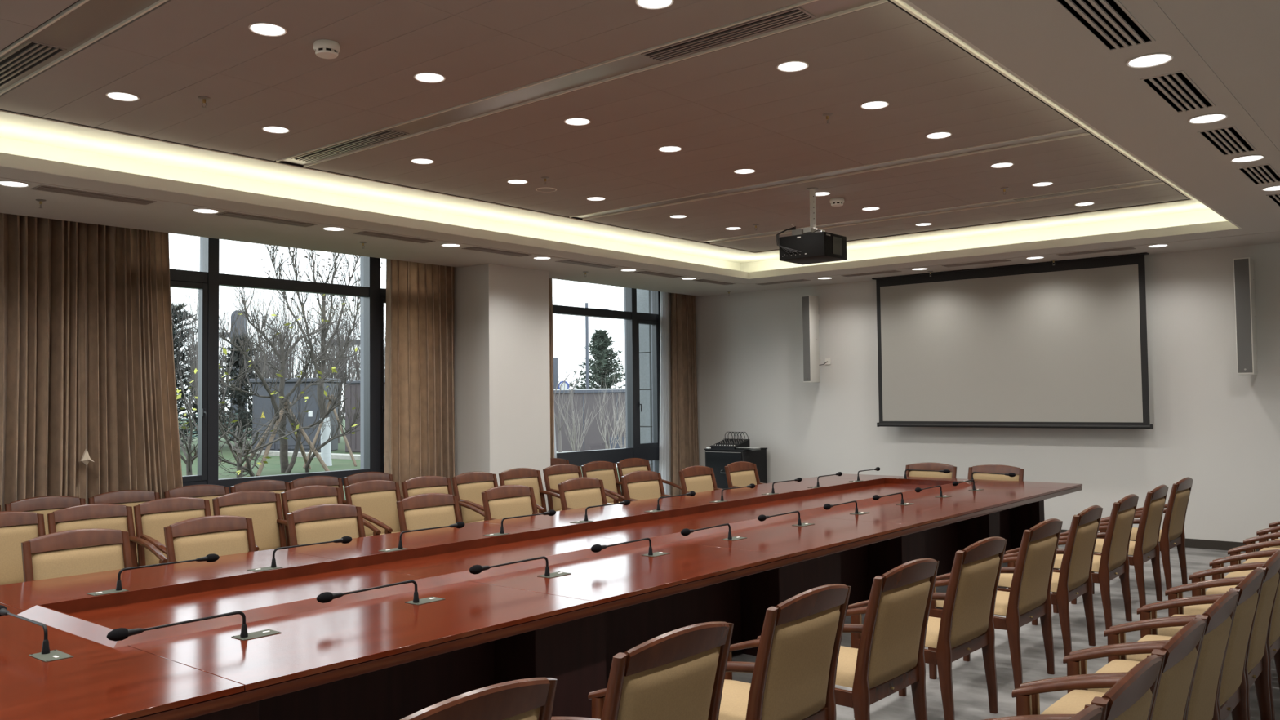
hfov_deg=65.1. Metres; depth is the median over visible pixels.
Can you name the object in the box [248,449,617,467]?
kerb
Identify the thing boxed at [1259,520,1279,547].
armchair
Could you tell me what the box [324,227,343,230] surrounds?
diffuser
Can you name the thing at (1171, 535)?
armchair
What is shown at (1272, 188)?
diffuser
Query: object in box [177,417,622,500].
lawn
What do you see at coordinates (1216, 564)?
armchair
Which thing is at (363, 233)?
ceiling vent
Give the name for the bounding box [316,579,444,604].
gooseneck microphone
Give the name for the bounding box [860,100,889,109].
recessed light
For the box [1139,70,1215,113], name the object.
ceiling vent
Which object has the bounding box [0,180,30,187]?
recessed light
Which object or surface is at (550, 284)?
curtain
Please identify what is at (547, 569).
socket
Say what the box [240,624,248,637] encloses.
socket
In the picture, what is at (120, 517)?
armchair
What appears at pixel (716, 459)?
base cabinet
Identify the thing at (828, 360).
wall socket
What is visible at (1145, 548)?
armchair
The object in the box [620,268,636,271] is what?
recessed light
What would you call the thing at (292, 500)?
armchair
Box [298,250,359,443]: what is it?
tree
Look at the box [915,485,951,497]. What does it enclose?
gooseneck microphone
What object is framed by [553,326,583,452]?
bare tree
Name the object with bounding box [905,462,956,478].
armchair
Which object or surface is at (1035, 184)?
diffuser
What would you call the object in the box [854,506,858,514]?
socket
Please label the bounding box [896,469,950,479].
gooseneck microphone
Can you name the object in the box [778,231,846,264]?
projector
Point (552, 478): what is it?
armchair
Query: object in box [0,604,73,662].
gooseneck microphone
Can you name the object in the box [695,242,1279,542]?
wall
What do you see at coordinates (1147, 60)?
recessed light
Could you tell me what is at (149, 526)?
armchair
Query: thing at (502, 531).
socket
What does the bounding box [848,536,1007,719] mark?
armchair
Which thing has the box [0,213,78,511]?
curtain
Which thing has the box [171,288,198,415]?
tree
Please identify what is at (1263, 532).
armchair
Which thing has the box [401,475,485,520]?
armchair
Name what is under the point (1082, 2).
ceiling vent
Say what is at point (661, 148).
diffuser
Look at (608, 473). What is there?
armchair
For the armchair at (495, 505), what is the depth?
8.86 m
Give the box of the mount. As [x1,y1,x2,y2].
[791,186,825,235]
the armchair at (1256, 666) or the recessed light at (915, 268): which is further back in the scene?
the recessed light at (915, 268)
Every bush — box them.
[176,358,254,475]
[177,360,346,477]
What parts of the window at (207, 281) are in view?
sash, handle, sash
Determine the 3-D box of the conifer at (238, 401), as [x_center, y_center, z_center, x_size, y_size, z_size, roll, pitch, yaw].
[-12.956,0.949,33.056,3.955,3.746,3.826,-3,-3,40]
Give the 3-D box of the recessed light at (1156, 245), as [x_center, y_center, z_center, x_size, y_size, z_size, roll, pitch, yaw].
[5.601,-1.235,10.847,0.206,0.007,0.206,-3,-3,40]
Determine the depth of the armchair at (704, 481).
11.11 m
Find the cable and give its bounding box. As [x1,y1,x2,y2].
[776,224,822,253]
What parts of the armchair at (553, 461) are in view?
rail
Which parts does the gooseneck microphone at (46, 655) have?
plate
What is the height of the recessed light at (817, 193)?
0.007 m
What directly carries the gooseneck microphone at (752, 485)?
on the conference table
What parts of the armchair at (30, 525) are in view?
rail, backrest, leg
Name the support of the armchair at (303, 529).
on the floor
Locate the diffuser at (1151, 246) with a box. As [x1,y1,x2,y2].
[1149,244,1166,247]
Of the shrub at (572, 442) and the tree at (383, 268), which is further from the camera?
the tree at (383, 268)
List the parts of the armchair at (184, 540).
leg, rail, backrest, leg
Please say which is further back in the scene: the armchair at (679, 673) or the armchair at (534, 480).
the armchair at (534, 480)
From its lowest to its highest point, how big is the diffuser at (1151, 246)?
0.003 m
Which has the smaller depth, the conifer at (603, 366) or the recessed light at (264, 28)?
the recessed light at (264, 28)
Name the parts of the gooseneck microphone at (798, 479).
plate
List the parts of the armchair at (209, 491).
leg, rail, backrest, leg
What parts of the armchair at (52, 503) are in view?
leg, rail, backrest, leg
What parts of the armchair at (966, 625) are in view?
leg, armrest, leg, seat frame, seat, armrest, leg, backrest, rail, leg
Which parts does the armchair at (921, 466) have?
leg, backrest, rail, leg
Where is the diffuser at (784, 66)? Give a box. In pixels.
[778,62,806,71]
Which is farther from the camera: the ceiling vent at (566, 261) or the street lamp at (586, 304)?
the street lamp at (586, 304)
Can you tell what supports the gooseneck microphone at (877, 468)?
on the conference table
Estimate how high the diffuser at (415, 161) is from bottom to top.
0.003 m
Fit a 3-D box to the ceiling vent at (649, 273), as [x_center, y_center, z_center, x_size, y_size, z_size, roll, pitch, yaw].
[0.246,-1.093,12.831,0.194,0.010,0.784,-3,-3,40]
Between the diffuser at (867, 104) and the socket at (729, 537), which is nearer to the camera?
the diffuser at (867, 104)
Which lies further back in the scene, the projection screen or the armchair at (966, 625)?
the projection screen
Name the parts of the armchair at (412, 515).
leg, rail, backrest, leg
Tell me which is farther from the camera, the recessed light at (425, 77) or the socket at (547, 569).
the recessed light at (425, 77)
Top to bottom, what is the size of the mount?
0.450 m
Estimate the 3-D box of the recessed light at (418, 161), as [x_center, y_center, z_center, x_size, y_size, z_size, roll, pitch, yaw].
[-1.698,-1.551,7.826,0.184,0.007,0.184,-3,-3,40]
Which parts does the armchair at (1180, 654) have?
leg, armrest, armrest, leg, backrest, rail, leg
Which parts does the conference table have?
tabletop panel, tabletop panel, well panel, tabletop panel, tabletop panel, well panel, tabletop panel, tabletop panel, modesty panel, well panel, tabletop panel, well panel, tabletop panel, tabletop panel, well panel, tabletop panel, tabletop panel, tabletop panel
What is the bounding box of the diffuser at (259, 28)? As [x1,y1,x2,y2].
[250,23,284,35]
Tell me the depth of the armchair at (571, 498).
9.62 m
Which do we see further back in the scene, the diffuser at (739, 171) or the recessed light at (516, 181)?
the recessed light at (516, 181)
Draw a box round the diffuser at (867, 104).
[862,102,887,108]
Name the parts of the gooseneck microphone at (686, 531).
plate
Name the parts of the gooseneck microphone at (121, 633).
plate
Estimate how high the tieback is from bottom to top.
0.143 m
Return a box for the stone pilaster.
[636,288,653,471]
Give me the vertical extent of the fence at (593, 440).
1.670 m
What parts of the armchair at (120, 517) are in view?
leg, rail, backrest, leg, armrest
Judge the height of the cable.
0.287 m
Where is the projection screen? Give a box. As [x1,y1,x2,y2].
[871,252,1152,429]
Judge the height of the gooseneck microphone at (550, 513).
0.129 m
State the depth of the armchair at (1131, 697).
2.73 m
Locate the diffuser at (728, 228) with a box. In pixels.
[726,226,740,229]
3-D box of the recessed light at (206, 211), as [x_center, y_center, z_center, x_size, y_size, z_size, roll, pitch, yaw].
[-3.572,-1.226,8.250,0.206,0.007,0.206,-3,-3,40]
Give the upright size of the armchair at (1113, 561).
0.991 m
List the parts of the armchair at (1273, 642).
leg, seat, leg, armrest, armrest, leg, backrest, seat frame, leg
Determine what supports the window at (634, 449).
in the wall at (501, 313)
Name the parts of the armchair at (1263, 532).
leg, armrest, armrest, seat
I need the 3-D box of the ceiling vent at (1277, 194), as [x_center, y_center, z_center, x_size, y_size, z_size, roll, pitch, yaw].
[5.394,-1.329,8.357,0.199,0.010,0.744,-3,-3,40]
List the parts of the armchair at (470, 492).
leg, armrest, rail, backrest, leg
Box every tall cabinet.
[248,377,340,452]
[345,380,385,453]
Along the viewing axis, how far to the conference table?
5.25 m
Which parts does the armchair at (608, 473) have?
leg, rail, backrest, armrest, leg, armrest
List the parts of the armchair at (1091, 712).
leg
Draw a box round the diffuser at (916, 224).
[915,223,931,225]
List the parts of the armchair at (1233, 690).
leg, seat, leg, armrest, armrest, leg, seat frame, backrest, leg, rail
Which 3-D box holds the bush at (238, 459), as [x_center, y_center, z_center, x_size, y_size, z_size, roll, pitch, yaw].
[-7.134,1.128,18.614,2.930,2.235,3.678,0,-2,-8]
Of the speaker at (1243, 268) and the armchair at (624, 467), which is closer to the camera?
the speaker at (1243, 268)
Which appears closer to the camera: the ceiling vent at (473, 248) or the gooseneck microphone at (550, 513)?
the gooseneck microphone at (550, 513)
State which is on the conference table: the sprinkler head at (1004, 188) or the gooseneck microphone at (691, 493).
the gooseneck microphone at (691, 493)
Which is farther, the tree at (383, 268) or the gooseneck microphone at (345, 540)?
the tree at (383, 268)
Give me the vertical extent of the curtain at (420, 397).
3.440 m
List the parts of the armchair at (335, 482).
leg, rail, leg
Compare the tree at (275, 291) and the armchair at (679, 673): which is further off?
the tree at (275, 291)
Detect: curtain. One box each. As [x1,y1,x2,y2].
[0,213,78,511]
[78,222,182,519]
[384,258,454,496]
[548,278,554,457]
[553,402,556,457]
[658,291,669,494]
[671,293,699,495]
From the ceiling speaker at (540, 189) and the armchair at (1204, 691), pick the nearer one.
the armchair at (1204, 691)
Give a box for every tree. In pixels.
[168,236,189,340]
[169,235,254,430]
[170,259,192,374]
[171,240,261,417]
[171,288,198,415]
[179,266,359,476]
[179,293,260,431]
[222,249,298,416]
[233,242,313,391]
[234,248,302,401]
[239,291,297,383]
[260,244,382,466]
[262,291,315,377]
[267,290,311,377]
[271,250,359,377]
[293,254,359,409]
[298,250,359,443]
[302,281,352,387]
[319,262,384,418]
[326,272,386,377]
[355,267,386,380]
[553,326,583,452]
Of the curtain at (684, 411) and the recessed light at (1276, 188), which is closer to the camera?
the recessed light at (1276, 188)
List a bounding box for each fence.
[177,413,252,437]
[553,388,626,451]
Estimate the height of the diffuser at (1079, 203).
0.003 m
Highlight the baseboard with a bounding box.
[1060,529,1258,551]
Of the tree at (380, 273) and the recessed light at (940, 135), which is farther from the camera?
the tree at (380, 273)
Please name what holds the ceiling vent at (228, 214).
in the ceiling
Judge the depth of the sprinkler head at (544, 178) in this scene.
8.46 m
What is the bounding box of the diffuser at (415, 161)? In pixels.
[412,159,432,163]
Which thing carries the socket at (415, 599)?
attached to the gooseneck microphone at (326, 597)
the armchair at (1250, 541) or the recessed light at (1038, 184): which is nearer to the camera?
the armchair at (1250, 541)
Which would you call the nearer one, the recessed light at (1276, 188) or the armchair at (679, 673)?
the armchair at (679, 673)
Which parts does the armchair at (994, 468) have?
leg, rail, backrest, leg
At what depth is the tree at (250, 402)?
34.87 m
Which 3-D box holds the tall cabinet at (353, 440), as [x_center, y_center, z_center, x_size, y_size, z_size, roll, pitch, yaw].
[-5.833,1.542,27.783,4.410,1.980,1.920,-2,-2,25]
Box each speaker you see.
[535,187,556,191]
[801,295,820,382]
[1233,257,1257,374]
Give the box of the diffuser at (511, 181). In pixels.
[508,179,526,183]
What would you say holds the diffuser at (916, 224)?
attached to the recessed light at (919, 224)
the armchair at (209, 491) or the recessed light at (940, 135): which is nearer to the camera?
the recessed light at (940, 135)
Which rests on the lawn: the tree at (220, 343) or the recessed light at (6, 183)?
the tree at (220, 343)
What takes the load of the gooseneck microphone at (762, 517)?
on the conference table
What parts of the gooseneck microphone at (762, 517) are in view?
plate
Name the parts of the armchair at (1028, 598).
leg, leg, seat, armrest, seat frame, armrest, leg, backrest, rail, leg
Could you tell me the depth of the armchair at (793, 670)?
3.94 m
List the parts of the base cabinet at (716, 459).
door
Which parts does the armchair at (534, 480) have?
leg, rail, backrest, armrest, leg, armrest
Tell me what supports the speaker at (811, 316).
attached to the wall at (1215, 426)
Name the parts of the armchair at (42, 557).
leg, rail, backrest, leg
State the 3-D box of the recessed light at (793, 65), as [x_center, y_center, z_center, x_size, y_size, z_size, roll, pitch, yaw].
[0.866,-1.665,5.688,0.184,0.007,0.184,-3,-3,40]
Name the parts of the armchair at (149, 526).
leg, armrest, rail, backrest, leg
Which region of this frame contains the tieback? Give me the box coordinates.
[80,448,93,465]
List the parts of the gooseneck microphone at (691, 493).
plate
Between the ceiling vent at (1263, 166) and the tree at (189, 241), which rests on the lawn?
the tree at (189, 241)
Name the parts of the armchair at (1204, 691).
leg, seat, armrest, leg, armrest, leg, backrest, rail, leg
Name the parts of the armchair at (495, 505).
leg, rail, backrest, leg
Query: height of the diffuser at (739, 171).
0.003 m
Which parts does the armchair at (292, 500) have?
leg, rail, backrest, leg, armrest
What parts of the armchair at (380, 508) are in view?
leg, rail, armrest, leg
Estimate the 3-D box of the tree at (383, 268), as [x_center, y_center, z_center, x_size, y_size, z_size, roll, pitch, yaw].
[-8.337,-0.730,33.459,3.300,7.165,2.382,-3,-3,41]
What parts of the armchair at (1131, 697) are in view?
leg, backrest, leg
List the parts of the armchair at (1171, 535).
armrest, seat, armrest, leg, seat frame, backrest, rail, leg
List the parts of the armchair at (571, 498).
leg, rail, backrest, leg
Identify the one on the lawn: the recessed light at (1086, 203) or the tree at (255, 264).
the tree at (255, 264)
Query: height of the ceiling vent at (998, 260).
0.010 m
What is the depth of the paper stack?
14.36 m
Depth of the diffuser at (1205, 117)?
5.83 m
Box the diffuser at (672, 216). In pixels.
[671,215,685,217]
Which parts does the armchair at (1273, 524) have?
seat, armrest, leg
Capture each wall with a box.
[77,263,671,511]
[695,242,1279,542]
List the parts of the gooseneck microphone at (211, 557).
plate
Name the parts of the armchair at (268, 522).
leg, rail, backrest, leg, armrest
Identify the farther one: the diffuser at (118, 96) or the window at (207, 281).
the window at (207, 281)
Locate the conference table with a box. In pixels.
[0,473,1082,719]
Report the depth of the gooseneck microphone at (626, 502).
8.06 m
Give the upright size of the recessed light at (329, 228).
0.007 m
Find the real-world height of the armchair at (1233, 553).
0.991 m
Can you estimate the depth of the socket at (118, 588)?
5.25 m
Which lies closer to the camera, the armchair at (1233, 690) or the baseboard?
the armchair at (1233, 690)
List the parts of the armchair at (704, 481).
leg, rail, backrest, leg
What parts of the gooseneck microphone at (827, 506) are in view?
plate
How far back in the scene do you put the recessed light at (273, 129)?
6.87 m
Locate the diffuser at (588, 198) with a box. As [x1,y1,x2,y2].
[587,197,604,199]
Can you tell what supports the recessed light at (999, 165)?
in the ceiling
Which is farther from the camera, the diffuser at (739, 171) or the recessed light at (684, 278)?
the recessed light at (684, 278)
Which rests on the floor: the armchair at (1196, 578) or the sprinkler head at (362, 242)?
the armchair at (1196, 578)
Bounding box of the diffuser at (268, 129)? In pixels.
[263,126,288,132]
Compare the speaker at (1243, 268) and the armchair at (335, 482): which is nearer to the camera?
the armchair at (335, 482)
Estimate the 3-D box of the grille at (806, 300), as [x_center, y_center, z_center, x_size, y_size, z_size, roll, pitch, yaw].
[2.339,-0.300,14.108,0.108,1.195,0.004,-3,-3,40]
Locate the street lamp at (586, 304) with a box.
[585,302,609,388]
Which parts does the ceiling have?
panel, panel, panel, panel, panel, panel, panel, panel, panel, panel, panel, soffit trim, panel, panel, panel, panel, panel, panel, panel, panel, panel, panel, panel, panel, panel, panel, panel, panel, panel, panel, panel, panel, panel, panel, panel, panel, panel, panel, panel, panel, panel, panel, panel, panel, panel, panel, panel, panel, panel, panel, panel, panel, panel, panel, panel, panel, panel, panel, panel, panel, panel, panel, panel, panel, panel, panel, soffit trim, panel, panel, panel, panel, panel, panel, panel, soffit trim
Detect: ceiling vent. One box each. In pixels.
[0,40,66,88]
[30,185,155,204]
[215,211,316,226]
[291,128,409,162]
[353,231,435,243]
[461,246,531,257]
[555,259,617,268]
[633,271,684,277]
[640,6,815,62]
[692,279,735,284]
[757,279,810,284]
[840,270,901,276]
[942,259,1011,266]
[1053,0,1155,51]
[1056,246,1135,256]
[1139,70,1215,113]
[1196,125,1257,155]
[1236,164,1279,184]
[1266,193,1279,208]
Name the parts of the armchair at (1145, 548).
leg, leg, armrest, seat, armrest, seat frame, leg, backrest, rail, leg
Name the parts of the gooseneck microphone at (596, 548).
plate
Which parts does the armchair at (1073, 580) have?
leg, seat, armrest, armrest, seat frame, leg, backrest, rail, leg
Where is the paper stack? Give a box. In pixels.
[737,447,760,450]
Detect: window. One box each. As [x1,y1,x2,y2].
[169,236,386,497]
[552,287,660,472]
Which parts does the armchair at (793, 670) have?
leg, seat, armrest, armrest, leg, backrest, rail, seat frame, leg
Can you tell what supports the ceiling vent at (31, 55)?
in the ceiling
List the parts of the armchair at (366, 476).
leg, rail, leg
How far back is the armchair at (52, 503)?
8.33 m
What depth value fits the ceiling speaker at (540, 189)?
8.95 m
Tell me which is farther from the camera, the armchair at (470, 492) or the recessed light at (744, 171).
the armchair at (470, 492)
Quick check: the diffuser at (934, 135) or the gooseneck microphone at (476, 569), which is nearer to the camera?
the gooseneck microphone at (476, 569)
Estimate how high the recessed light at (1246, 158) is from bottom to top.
0.007 m
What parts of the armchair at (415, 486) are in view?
leg, rail, backrest, leg, armrest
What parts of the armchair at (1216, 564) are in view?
leg, leg, seat, armrest, armrest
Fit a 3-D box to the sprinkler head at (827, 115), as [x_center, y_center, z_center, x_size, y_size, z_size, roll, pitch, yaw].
[1.250,-1.603,6.678,0.071,0.064,0.072,0,-2,-11]
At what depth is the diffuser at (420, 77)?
5.80 m
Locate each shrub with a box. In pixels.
[553,373,615,451]
[590,357,625,448]
[601,363,626,448]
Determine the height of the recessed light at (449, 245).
0.007 m
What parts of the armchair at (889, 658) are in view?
armrest, seat, armrest, leg, seat frame, backrest, rail, leg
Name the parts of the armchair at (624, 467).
leg, rail, backrest, leg, armrest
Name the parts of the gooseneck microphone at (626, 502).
plate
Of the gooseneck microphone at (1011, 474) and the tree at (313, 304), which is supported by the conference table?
the gooseneck microphone at (1011, 474)
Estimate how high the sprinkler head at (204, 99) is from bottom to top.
0.064 m
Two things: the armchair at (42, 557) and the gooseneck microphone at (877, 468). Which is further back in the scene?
the gooseneck microphone at (877, 468)
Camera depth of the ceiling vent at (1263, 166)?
7.32 m
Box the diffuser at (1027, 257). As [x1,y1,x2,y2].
[1026,257,1043,258]
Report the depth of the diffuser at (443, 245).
10.22 m
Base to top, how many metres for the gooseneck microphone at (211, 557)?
0.129 m
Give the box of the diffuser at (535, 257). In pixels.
[534,257,549,258]
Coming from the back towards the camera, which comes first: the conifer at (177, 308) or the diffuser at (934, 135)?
the conifer at (177, 308)
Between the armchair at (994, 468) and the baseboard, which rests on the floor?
the armchair at (994, 468)
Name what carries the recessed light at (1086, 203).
in the ceiling
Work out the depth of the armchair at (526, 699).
2.67 m
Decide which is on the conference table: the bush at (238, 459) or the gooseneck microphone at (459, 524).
the gooseneck microphone at (459, 524)
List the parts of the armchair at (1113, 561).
leg, leg, seat, armrest, armrest, seat frame, leg, backrest, rail, leg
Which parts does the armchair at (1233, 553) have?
leg, leg, seat, armrest, armrest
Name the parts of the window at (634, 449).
sash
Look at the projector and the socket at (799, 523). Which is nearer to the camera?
the socket at (799, 523)
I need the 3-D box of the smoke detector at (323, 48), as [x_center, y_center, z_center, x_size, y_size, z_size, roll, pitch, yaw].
[-1.639,-1.620,5.246,0.137,0.071,0.137,-3,-3,40]
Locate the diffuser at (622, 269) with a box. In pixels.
[622,269,635,271]
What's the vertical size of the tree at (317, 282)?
6.378 m
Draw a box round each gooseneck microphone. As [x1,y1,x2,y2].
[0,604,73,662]
[87,553,219,595]
[106,610,280,641]
[247,536,351,572]
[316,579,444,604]
[377,521,464,551]
[469,555,571,577]
[483,509,555,536]
[571,499,630,523]
[591,537,670,556]
[644,491,695,512]
[680,523,746,540]
[710,483,755,502]
[757,511,813,526]
[761,477,802,494]
[808,471,842,488]
[823,500,868,515]
[848,466,879,481]
[872,492,913,505]
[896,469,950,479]
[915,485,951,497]
[952,479,983,490]
[959,471,1015,482]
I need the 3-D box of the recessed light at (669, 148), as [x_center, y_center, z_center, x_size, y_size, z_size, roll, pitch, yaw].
[0.226,-1.585,7.537,0.184,0.007,0.184,-3,-3,40]
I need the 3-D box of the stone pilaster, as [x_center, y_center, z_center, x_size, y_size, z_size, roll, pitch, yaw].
[0.292,0.259,15.985,0.370,4.200,0.880,-3,-3,40]
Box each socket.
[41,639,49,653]
[115,579,122,591]
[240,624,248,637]
[271,558,276,567]
[398,540,402,548]
[413,591,419,603]
[500,526,504,533]
[544,566,550,576]
[584,514,587,520]
[648,546,653,555]
[727,531,732,539]
[797,518,801,525]
[825,358,831,364]
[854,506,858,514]
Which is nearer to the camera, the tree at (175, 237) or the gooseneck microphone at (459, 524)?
the gooseneck microphone at (459, 524)
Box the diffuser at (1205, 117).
[1190,114,1225,122]
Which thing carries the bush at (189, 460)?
on the lawn
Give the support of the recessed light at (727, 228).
in the ceiling
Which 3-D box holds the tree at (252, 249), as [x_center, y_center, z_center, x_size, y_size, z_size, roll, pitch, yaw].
[-12.630,-0.611,33.913,3.253,7.062,2.348,-3,-3,39]
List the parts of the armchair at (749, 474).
leg, rail, backrest, leg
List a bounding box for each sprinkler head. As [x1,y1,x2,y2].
[35,199,46,208]
[197,95,210,108]
[359,241,366,248]
[541,176,549,185]
[822,113,832,124]
[1000,186,1008,195]
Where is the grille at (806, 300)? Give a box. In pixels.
[802,296,810,381]
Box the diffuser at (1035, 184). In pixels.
[1032,182,1052,186]
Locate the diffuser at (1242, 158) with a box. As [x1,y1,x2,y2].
[1232,155,1262,161]
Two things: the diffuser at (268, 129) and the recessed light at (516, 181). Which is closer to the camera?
the diffuser at (268, 129)
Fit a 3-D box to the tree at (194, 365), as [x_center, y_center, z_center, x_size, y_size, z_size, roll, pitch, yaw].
[-12.628,-0.842,29.266,3.300,7.165,2.382,0,-2,-8]
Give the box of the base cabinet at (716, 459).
[703,447,767,488]
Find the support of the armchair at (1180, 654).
on the floor
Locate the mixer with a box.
[709,438,750,448]
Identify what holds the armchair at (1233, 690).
on the floor
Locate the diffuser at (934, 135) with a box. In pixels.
[927,132,950,137]
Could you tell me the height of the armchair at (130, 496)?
0.991 m
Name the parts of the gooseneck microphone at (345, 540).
plate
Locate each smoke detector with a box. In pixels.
[313,39,340,58]
[829,197,844,206]
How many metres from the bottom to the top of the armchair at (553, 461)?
0.991 m
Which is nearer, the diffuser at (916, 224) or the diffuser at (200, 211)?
the diffuser at (200, 211)
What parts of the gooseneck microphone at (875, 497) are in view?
plate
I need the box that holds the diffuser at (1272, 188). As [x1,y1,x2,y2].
[1263,186,1279,190]
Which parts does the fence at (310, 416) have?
door panel, door, door, door panel, notice plate, door, door panel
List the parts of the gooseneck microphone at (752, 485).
plate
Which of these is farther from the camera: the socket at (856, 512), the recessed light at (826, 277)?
the recessed light at (826, 277)
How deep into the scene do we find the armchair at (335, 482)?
10.32 m
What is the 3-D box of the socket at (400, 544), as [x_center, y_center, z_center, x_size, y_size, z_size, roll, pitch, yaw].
[-1.583,1.219,6.630,0.030,0.053,0.030,-3,-3,40]
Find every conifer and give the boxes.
[171,302,252,443]
[180,333,271,445]
[569,328,625,388]
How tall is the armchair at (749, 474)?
0.991 m
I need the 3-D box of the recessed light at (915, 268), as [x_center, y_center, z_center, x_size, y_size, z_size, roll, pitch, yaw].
[3.512,-1.142,12.589,0.206,0.007,0.206,-3,-3,40]
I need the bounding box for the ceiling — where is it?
[0,0,1279,296]
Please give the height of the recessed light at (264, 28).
0.007 m
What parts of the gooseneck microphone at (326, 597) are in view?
plate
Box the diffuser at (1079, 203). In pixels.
[1075,202,1093,205]
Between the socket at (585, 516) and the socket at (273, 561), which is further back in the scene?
the socket at (585, 516)
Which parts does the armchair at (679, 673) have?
armrest, armrest, leg, leg, backrest, rail, leg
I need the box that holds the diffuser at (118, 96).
[107,93,137,100]
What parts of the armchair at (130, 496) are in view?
leg, rail, backrest, leg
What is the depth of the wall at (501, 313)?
11.90 m
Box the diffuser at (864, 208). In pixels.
[862,207,878,209]
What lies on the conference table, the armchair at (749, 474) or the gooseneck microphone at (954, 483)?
the gooseneck microphone at (954, 483)
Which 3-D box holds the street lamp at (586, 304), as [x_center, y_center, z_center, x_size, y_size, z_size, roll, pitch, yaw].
[-1.181,0.418,29.909,0.887,4.280,0.234,-1,-2,0]
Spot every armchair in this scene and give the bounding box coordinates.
[0,511,45,585]
[4,495,85,534]
[21,528,132,582]
[47,503,167,567]
[88,489,161,563]
[133,497,215,566]
[164,484,229,515]
[164,515,256,562]
[212,490,288,551]
[230,480,289,528]
[280,484,381,546]
[286,503,365,546]
[288,475,346,504]
[342,471,403,499]
[344,480,401,536]
[396,493,462,532]
[400,677,557,719]
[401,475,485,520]
[451,471,506,523]
[481,484,541,520]
[498,467,559,513]
[542,463,619,511]
[550,457,569,474]
[551,621,733,719]
[557,477,609,510]
[581,461,625,503]
[616,457,683,496]
[621,470,670,501]
[678,465,721,494]
[718,583,851,719]
[724,461,764,488]
[756,558,939,719]
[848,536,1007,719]
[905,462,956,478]
[928,518,1062,688]
[967,464,1024,481]
[982,617,1205,719]
[997,505,1102,656]
[1019,589,1239,719]
[1031,493,1138,629]
[1066,484,1168,607]
[1068,704,1103,719]
[1069,568,1264,719]
[1090,654,1162,719]
[1099,476,1193,590]
[1109,550,1279,719]
[1142,549,1279,719]
[1169,563,1264,614]
[1192,550,1277,595]
[1212,540,1279,578]
[1230,533,1279,564]
[1245,526,1279,558]
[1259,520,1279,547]
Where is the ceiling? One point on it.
(1022, 83)
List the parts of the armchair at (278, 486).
leg, rail, backrest, leg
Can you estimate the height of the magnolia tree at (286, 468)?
4.369 m
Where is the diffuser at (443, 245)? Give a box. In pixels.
[442,244,459,246]
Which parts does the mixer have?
knob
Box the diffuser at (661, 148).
[659,146,680,151]
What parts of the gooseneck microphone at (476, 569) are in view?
plate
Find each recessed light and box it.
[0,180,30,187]
[106,91,139,101]
[191,208,219,213]
[248,22,287,36]
[262,125,289,133]
[322,226,345,231]
[410,158,434,164]
[413,71,445,83]
[440,243,461,247]
[506,178,528,184]
[533,256,551,259]
[564,117,591,125]
[586,196,605,200]
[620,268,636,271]
[635,0,674,8]
[657,145,682,152]
[669,214,687,217]
[680,277,696,279]
[724,226,741,230]
[733,168,755,173]
[776,60,808,71]
[815,191,831,195]
[817,276,832,279]
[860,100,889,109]
[861,206,879,210]
[911,267,928,270]
[915,222,932,226]
[925,131,951,138]
[990,162,1013,168]
[1025,256,1044,259]
[1031,182,1053,186]
[1074,201,1094,205]
[1125,53,1173,67]
[1147,244,1168,247]
[1187,113,1227,124]
[1230,155,1265,162]
[1261,185,1279,191]
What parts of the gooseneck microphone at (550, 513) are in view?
plate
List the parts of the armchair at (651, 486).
leg, armrest, rail, backrest, leg, armrest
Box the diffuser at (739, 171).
[735,168,754,173]
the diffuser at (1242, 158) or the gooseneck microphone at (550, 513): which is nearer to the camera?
the diffuser at (1242, 158)
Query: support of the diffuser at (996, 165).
attached to the recessed light at (999, 165)
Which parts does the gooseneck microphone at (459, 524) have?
plate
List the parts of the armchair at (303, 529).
leg, rail, backrest, leg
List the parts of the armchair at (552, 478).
leg, armrest, rail, backrest, leg, armrest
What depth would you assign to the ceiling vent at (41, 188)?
7.56 m
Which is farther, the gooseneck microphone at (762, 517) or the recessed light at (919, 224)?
the recessed light at (919, 224)
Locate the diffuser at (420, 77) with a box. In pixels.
[415,73,443,81]
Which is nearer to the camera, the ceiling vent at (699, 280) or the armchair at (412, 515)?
the armchair at (412, 515)
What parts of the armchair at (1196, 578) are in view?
leg, leg, seat, armrest, armrest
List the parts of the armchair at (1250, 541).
leg, armrest, seat, armrest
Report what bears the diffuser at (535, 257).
attached to the recessed light at (537, 257)
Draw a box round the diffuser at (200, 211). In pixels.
[194,208,217,213]
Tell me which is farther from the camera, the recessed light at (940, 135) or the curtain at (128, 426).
the curtain at (128, 426)
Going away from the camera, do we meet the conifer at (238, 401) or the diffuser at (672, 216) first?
the diffuser at (672, 216)
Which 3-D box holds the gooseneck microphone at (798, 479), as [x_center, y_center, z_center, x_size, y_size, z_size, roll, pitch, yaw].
[1.476,1.290,10.292,0.100,0.129,0.685,-3,-3,41]
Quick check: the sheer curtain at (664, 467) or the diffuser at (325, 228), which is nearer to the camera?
the diffuser at (325, 228)
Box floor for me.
[731,544,1279,719]
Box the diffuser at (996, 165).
[991,163,1012,167]
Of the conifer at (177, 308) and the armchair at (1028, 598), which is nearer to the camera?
the armchair at (1028, 598)
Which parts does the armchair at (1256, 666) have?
leg, leg, seat, armrest, armrest, leg, seat frame, backrest, leg, rail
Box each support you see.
[242,400,329,475]
[302,394,356,467]

